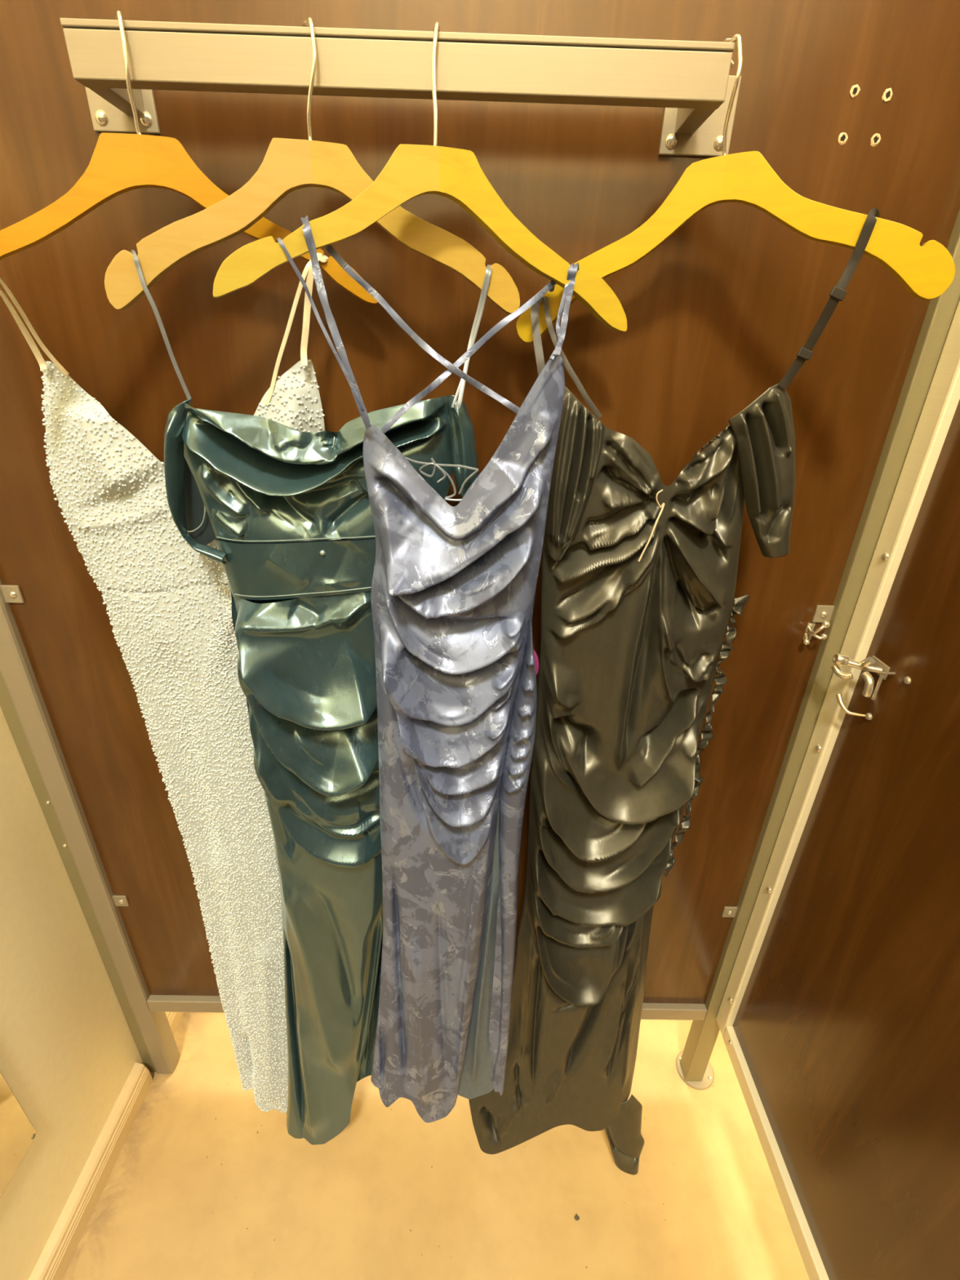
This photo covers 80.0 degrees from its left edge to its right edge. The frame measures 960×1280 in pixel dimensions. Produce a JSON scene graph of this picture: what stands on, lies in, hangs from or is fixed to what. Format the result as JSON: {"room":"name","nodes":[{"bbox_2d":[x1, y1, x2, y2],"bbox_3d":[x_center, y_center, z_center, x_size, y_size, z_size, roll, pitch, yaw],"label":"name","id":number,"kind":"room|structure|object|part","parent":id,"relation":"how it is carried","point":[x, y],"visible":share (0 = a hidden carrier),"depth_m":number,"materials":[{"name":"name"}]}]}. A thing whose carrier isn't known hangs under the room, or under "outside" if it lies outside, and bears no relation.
{"room":"fitting room","nodes":[
{"label":"fitting room","id":0,"kind":"room"},
{"bbox_2d":[0,706,143,1279],"bbox_3d":[-0.821,-0.607,-0.517,0.118,4.700,5.200,1,26,-1],"label":"wall","id":1,"kind":"structure","parent":0,"point":[68,1051],"depth_m":1.07,"materials":[{"name":"beige paint"}]},
{"bbox_2d":[0,1071,37,1198],"bbox_3d":[-0.789,0.405,0.250,0.012,1.588,0.997,1,26,-1],"label":"wall mirror","id":2,"kind":"object","parent":1,"relation":"attached to","point":[17,1133],"visible":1,"depth_m":0.98,"materials":[{"name":"mirror"}]},
{"bbox_2d":[28,1062,153,1279],"bbox_3d":[-0.810,1.826,-0.232,0.026,0.075,3.588,1,26,-1],"label":"baseboard","id":3,"kind":"structure","parent":1,"relation":"attached to","point":[53,1263],"depth_m":1.19,"materials":[{"name":"beige paint"}]},
{"bbox_2d":[62,1012,809,1279],"bbox_3d":[0.857,1.574,0.543,3.400,0.060,5.200,1,26,-1],"label":"floor","id":4,"kind":"structure","parent":0,"point":[205,1183],"depth_m":1.22,"materials":[{"name":"carpet"}]},
{"bbox_2d":[164,1011,183,1035],"bbox_3d":[-0.811,0.674,2.140,0.026,0.075,1.538,1,26,-1],"label":"baseboard","id":5,"kind":"structure","parent":4,"relation":"on","point":[174,1019],"depth_m":1.49,"materials":[{"name":"beige paint"}]},
{"bbox_2d":[574,1213,579,1220],"bbox_3d":[0.202,1.204,1.192,0.010,0.005,0.010,23,33,37],"label":"ball","id":6,"kind":"object","parent":4,"relation":"on","point":[576,1217],"visible":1,"depth_m":1.19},
{"bbox_2d":[0,0,959,1020],"bbox_3d":[-0.092,0.012,0.916,1.273,1.867,0.038,1,26,-1],"label":"wall","id":7,"kind":"structure","parent":0,"point":[854,105],"depth_m":0.71,"materials":[{"name":"brown laminate"}]},
{"bbox_2d":[0,578,179,1074],"bbox_3d":[-0.762,0.108,0.967,0.068,2.120,0.045,1,26,-1],"label":"metal post","id":8,"kind":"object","parent":7,"relation":"attached to","point":[22,704],"depth_m":1.07,"materials":[{"name":"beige metal"}]},
{"bbox_2d":[59,17,741,157],"bbox_3d":[-0.073,-0.561,0.581,0.702,0.072,0.095,1,26,-1],"label":"bar","id":9,"kind":"object","parent":7,"relation":"attached to","point":[691,80],"visible":0.97,"depth_m":0.54,"materials":[{"name":"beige metal"}]},
{"bbox_3d":[-0.374,-0.571,0.584,0.021,0.034,0.070,1,26,-1],"label":"arm","id":10,"kind":"part","parent":9,"relation":"part of","materials":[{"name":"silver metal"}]},
{"bbox_3d":[-0.388,-0.590,0.617,0.071,0.068,0.005,1,26,-1],"label":"mounting plate","id":11,"kind":"part","parent":9,"relation":"part of","materials":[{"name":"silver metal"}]},
{"bbox_2d":[0,10,377,303],"bbox_3d":[-0.324,-0.466,0.580,0.420,0.250,0.059,-7,27,-17],"label":"wooden hanger","id":12,"kind":"object","parent":9,"relation":"hanging from","point":[120,163],"visible":0.89,"depth_m":0.56,"materials":[{"name":"orange wood"}]},
{"bbox_2d":[0,253,328,1112],"bbox_3d":[-0.385,0.330,0.957,0.393,1.656,0.140,1,26,-1],"label":"gown","id":13,"kind":"object","parent":12,"relation":"hanging from","point":[168,603],"visible":0.77,"depth_m":0.85,"materials":[{"name":"white fabric"}]},
{"bbox_2d":[104,17,519,314],"bbox_3d":[-0.165,-0.463,0.574,0.419,0.246,0.060,-2,26,-7],"label":"wooden hanger","id":14,"kind":"object","parent":9,"relation":"hanging from","point":[287,166],"visible":0.95,"depth_m":0.57,"materials":[{"name":"brown wood"}]},
{"bbox_2d":[130,249,492,1144],"bbox_3d":[-0.200,0.336,0.920,0.396,1.605,0.114,-2,26,-8],"label":"gown","id":15,"kind":"object","parent":14,"relation":"hanging from","point":[286,510],"visible":0.8,"depth_m":0.75,"materials":[{"name":"fabric"}]},
{"bbox_2d":[213,22,626,331],"bbox_3d":[-0.046,-0.451,0.560,0.431,0.249,0.089,-9,28,-20],"label":"wooden hanger","id":16,"kind":"object","parent":9,"relation":"hanging from","point":[411,171],"visible":0.99,"depth_m":0.54,"materials":[{"name":"yellow wood"}]},
{"bbox_2d":[276,215,579,1122],"bbox_3d":[-0.037,0.277,0.840,0.318,1.463,0.126,-8,28,-20],"label":"gown","id":17,"kind":"object","parent":16,"relation":"hanging from","point":[453,589],"visible":1,"depth_m":0.73,"materials":[{"name":"fabric"}]},
{"bbox_3d":[0.044,0.435,0.913,0.044,1.019,0.033,1,26,-1],"label":"panel","id":18,"kind":"part","parent":17,"relation":"part of","materials":[{"name":"purple fabric"}]},
{"bbox_3d":[0.225,-0.557,0.591,0.021,0.034,0.070,1,26,-1],"label":"arm","id":19,"kind":"part","parent":9,"relation":"part of","materials":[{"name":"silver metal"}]},
{"bbox_3d":[0.239,-0.572,0.625,0.077,0.068,0.005,1,26,-1],"label":"mounting plate","id":20,"kind":"part","parent":9,"relation":"part of","materials":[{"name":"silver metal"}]},
{"bbox_2d":[515,33,955,342],"bbox_3d":[0.256,-0.447,0.588,0.427,0.259,0.043,9,27,14],"label":"wooden hanger","id":21,"kind":"object","parent":9,"relation":"hanging from","point":[926,271],"visible":0.86,"depth_m":0.58,"materials":[{"name":"yellow wood"}]},
{"bbox_2d":[468,208,879,1174],"bbox_3d":[0.184,0.346,0.938,0.386,1.722,0.172,1,26,-1],"label":"gown","id":22,"kind":"object","parent":21,"relation":"hanging from","point":[630,648],"visible":0.98,"depth_m":0.82,"materials":[{"name":"black fabric"}]},
{"bbox_2d":[638,489,664,561],"bbox_3d":[0.205,-0.135,0.679,0.024,0.085,0.008,-14,30,-29],"label":"cord","id":23,"kind":"object","parent":22,"relation":"hanging from","point":[662,506],"visible":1,"depth_m":0.68,"materials":[{"name":"beige fabric"}]},
{"bbox_3d":[-0.117,0.834,1.316,1.265,0.038,0.038,1,26,-1],"label":"rail","id":24,"kind":"part","parent":7,"relation":"part of","materials":[{"name":"beige metal"}]},
{"bbox_2d":[802,620,830,644],"bbox_3d":[0.517,-0.012,0.883,0.022,0.045,0.033,-11,29,-25],"label":"robe hook","id":25,"kind":"object","parent":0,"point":[809,632],"visible":1,"depth_m":0.89,"materials":[{"name":"silver metal"}]},
{"bbox_3d":[0.511,-0.001,0.895,0.009,0.015,0.018,13,28,22],"label":"arm","id":26,"kind":"part","parent":25,"relation":"part of","materials":[{"name":"silver metal"}]},
{"bbox_3d":[0.516,-0.013,0.898,0.012,0.029,0.003,1,26,-1],"label":"plate","id":27,"kind":"part","parent":25,"relation":"part of","materials":[{"name":"silver metal"}]},
{"bbox_3d":[0.519,-0.009,0.885,0.013,0.009,0.031,-21,34,-38],"label":"arm","id":28,"kind":"part","parent":25,"relation":"part of","materials":[{"name":"silver metal"}]},
{"bbox_3d":[0.517,-0.020,0.877,0.016,0.025,0.031,-16,31,-32],"label":"arm","id":29,"kind":"part","parent":25,"relation":"part of","materials":[{"name":"silver metal"}]},
{"bbox_2d":[715,299,959,1279],"bbox_3d":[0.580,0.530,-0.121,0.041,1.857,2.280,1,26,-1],"label":"door","id":30,"kind":"structure","parent":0,"point":[837,1018],"depth_m":0.81,"materials":[{"name":"wood"}]},
{"bbox_3d":[0.558,1.355,0.258,0.038,0.042,2.240,1,26,-1],"label":"rail","id":31,"kind":"part","parent":30,"relation":"part of","materials":[{"name":"metal"}]},
{"bbox_2d":[675,208,959,1089],"bbox_3d":[0.573,0.137,0.989,0.092,2.120,0.092,1,26,-1],"label":"door frame","id":32,"kind":"structure","parent":30,"relation":"attached to","point":[694,1067],"depth_m":0.89,"materials":[{"name":"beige metal"}]},
{"bbox_2d":[835,693,871,719],"bbox_3d":[0.561,0.102,0.861,0.013,0.023,0.056,-15,30,-30],"label":"coat hook","id":33,"kind":"object","parent":30,"relation":"attached to","point":[868,716],"visible":1,"depth_m":0.86,"materials":[{"name":"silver metal"}]},
{"bbox_2d":[831,653,911,699],"bbox_3d":[0.548,0.053,0.815,0.061,0.058,0.087,1,26,-1],"label":"door latch","id":34,"kind":"object","parent":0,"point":[873,664],"depth_m":0.82,"materials":[{"name":"silver metal"}]},
{"bbox_3d":[0.527,0.029,0.835,0.018,0.018,0.017,4,26,4],"label":"knob","id":35,"kind":"part","parent":34,"relation":"part of","materials":[{"name":"silver metal"}]},
{"bbox_3d":[0.535,0.048,0.845,0.012,0.017,0.032,-18,32,-35],"label":"thumb lever","id":36,"kind":"part","parent":34,"relation":"part of","materials":[{"name":"silver metal"}]},
{"bbox_3d":[0.555,0.063,0.821,0.013,0.032,0.023,1,26,-1],"label":"handle","id":37,"kind":"part","parent":34,"relation":"part of","materials":[{"name":"silver metal"}]},
{"bbox_3d":[0.577,0.040,0.828,0.002,0.020,0.038,1,26,-1],"label":"plate","id":38,"kind":"part","parent":34,"relation":"part of","materials":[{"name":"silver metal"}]}
]}

